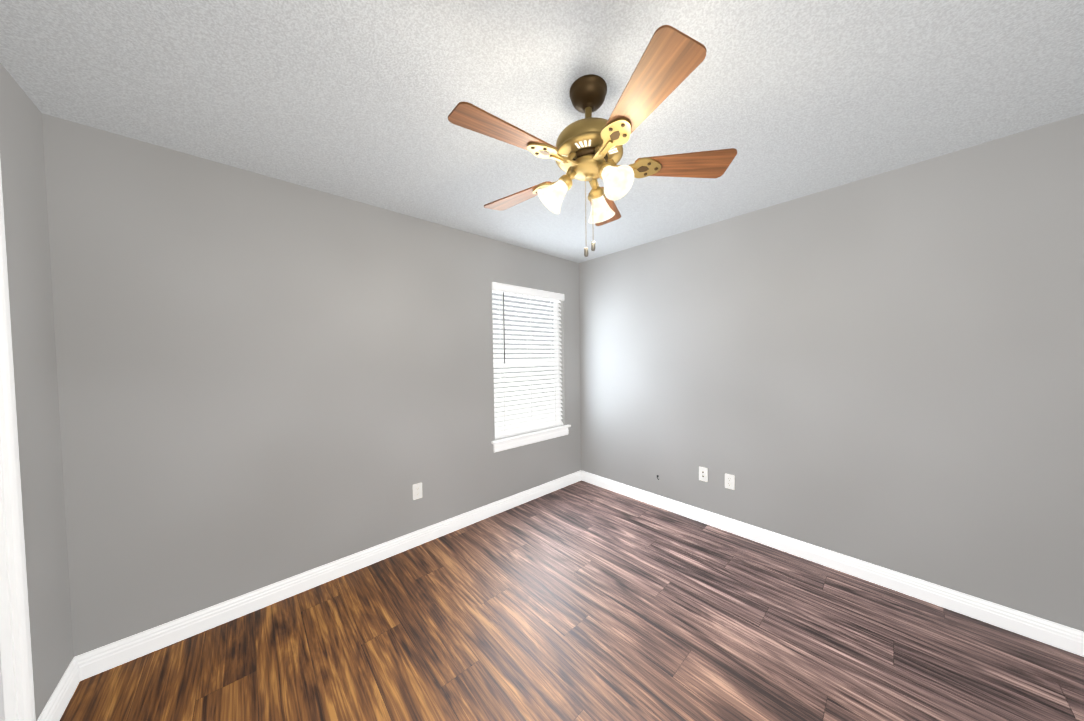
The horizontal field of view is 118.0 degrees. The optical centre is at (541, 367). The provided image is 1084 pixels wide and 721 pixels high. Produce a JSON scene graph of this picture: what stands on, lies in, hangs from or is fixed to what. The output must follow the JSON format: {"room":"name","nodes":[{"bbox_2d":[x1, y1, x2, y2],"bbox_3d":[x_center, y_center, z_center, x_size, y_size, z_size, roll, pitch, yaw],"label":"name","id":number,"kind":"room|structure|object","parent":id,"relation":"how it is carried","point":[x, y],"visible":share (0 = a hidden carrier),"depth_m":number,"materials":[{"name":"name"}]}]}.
{"room":"empty bedroom","nodes":[
{"label":"empty bedroom","id":0,"kind":"room"},
{"bbox_2d":[0,63,73,720],"bbox_3d":[-0.976,0.181,0.105,0.120,2.440,3.380,-2,2,-42],"label":"wall","id":1,"kind":"structure","parent":0,"point":[22,161],"depth_m":1.25,"materials":[{"name":"grey paint"}]},
{"bbox_2d":[0,652,4,720],"bbox_3d":[-1.448,0.370,0.668,0.038,2.018,0.975,-2,2,-42],"label":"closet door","id":2,"kind":"structure","parent":1,"relation":"in","point":[2,715],"depth_m":1.05,"materials":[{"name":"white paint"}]},
{"bbox_2d":[0,433,18,720],"bbox_3d":[-1.151,0.367,0.307,0.120,2.060,1.950,-2,2,-42],"label":"door frame","id":3,"kind":"structure","parent":1,"relation":"attached to","point":[9,681],"depth_m":1.06,"materials":[{"name":"white wood"}]},
{"bbox_2d":[0,162,35,720],"bbox_3d":[-1.101,0.332,0.352,0.018,2.126,2.082,-2,2,-42],"label":"trim","id":4,"kind":"structure","parent":1,"relation":"attached to","point":[16,552],"depth_m":1.08,"materials":[{"name":"white wood"}]},
{"bbox_2d":[37,659,79,720],"bbox_3d":[-1.916,1.325,1.292,0.016,0.108,0.356,-2,2,-42],"label":"baseboard","id":5,"kind":"structure","parent":1,"relation":"attached to","point":[59,699],"depth_m":1.31,"materials":[{"name":"white wood"}]},
{"bbox_2d":[42,113,580,656],"bbox_3d":[-1.149,0.117,2.314,4.400,2.440,0.120,-2,2,-42],"label":"wall","id":6,"kind":"structure","parent":0,"point":[264,381],"depth_m":1.80,"materials":[{"name":"grey paint"}]},
{"bbox_2d":[73,470,581,680],"bbox_3d":[-0.798,1.271,2.561,3.380,0.108,0.016,-2,2,-42],"label":"baseboard","id":7,"kind":"structure","parent":6,"relation":"attached to","point":[111,655],"depth_m":1.88,"materials":[{"name":"white wood"}]},
{"bbox_2d":[413,483,421,499],"bbox_3d":[-0.932,0.925,2.439,0.070,0.115,0.008,-2,2,-42],"label":"electrical outlet","id":8,"kind":"object","parent":6,"relation":"attached to","point":[417,490],"visible":1,"depth_m":2.44,"materials":[{"name":"white plastic"}]},
{"bbox_2d":[492,290,559,427],"bbox_3d":[-0.160,-0.068,3.256,0.900,1.405,0.044,-2,2,-42],"label":"window","id":9,"kind":"structure","parent":6,"relation":"in","point":[528,340],"depth_m":3.29,"materials":[{"name":"white"}]},
{"bbox_2d":[492,282,563,438],"bbox_3d":[-0.115,-0.068,3.206,0.904,1.399,0.084,-2,2,-42],"label":"window blind","id":10,"kind":"object","parent":9,"relation":"attached to","point":[538,422],"visible":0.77,"depth_m":3.18,"materials":[{"name":"white plastic"}]},
{"bbox_2d":[492,425,570,452],"bbox_3d":[-0.092,0.686,3.234,0.995,0.104,0.107,-2,2,-42],"label":"window sill","id":11,"kind":"structure","parent":6,"relation":"attached to","point":[504,443],"depth_m":3.15,"materials":[{"name":"white wood"}]},
{"bbox_2d":[0,0,1083,262],"bbox_3d":[0.012,-1.121,0.983,4.400,0.080,3.620,-2,2,-42],"label":"ceiling","id":12,"kind":"structure","parent":0,"point":[360,100],"depth_m":1.27,"materials":[{"name":"white paint"}]},
{"bbox_2d":[448,25,736,256],"bbox_3d":[0.159,-0.765,1.286,1.057,0.650,1.062,-2,2,-42],"label":"ceiling fan","id":13,"kind":"object","parent":12,"relation":"hanging from","point":[589,147],"visible":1,"depth_m":1.18,"materials":[{"name":"brown wood"}]},
{"bbox_2d":[60,480,1083,720],"bbox_3d":[0.048,1.398,1.058,4.400,0.080,3.620,-2,2,-42],"label":"floor","id":14,"kind":"structure","parent":0,"point":[581,600],"depth_m":1.56,"materials":[{"name":"brown wood"}]},
{"bbox_2d":[579,114,1083,631],"bbox_3d":[1.652,0.074,2.416,0.120,2.440,3.500,-2,2,-42],"label":"wall","id":15,"kind":"structure","parent":0,"point":[885,370],"depth_m":1.92,"materials":[{"name":"grey paint"}]},
{"bbox_2d":[699,466,707,481],"bbox_3d":[1.336,0.884,2.701,0.012,0.115,0.070,-2,2,-42],"label":"outlet","id":16,"kind":"object","parent":15,"relation":"attached to","point":[703,473],"visible":1,"depth_m":2.70,"materials":[{"name":"white plastic"}]},
{"bbox_2d":[725,473,734,489],"bbox_3d":[1.472,0.895,2.556,0.008,0.115,0.070,-2,2,-42],"label":"duplex electrical outlet","id":17,"kind":"object","parent":15,"relation":"attached to","point":[729,481],"visible":1,"depth_m":2.55,"materials":[{"name":"white plastic"}]},
{"bbox_2d":[581,471,1083,656],"bbox_3d":[1.469,1.238,2.569,0.016,0.108,3.024,-2,2,-42],"label":"baseboard","id":18,"kind":"structure","parent":15,"relation":"attached to","point":[1060,636],"depth_m":1.94,"materials":[{"name":"white wood"}]},
{"label":"outside","id":19,"kind":"structure","parent":0,"visible":0},
{"bbox_2d":[492,290,554,430],"bbox_3d":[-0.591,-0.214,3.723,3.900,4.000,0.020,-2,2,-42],"label":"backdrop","id":20,"kind":"structure","parent":19,"point":[495,294],"depth_m":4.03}
]}

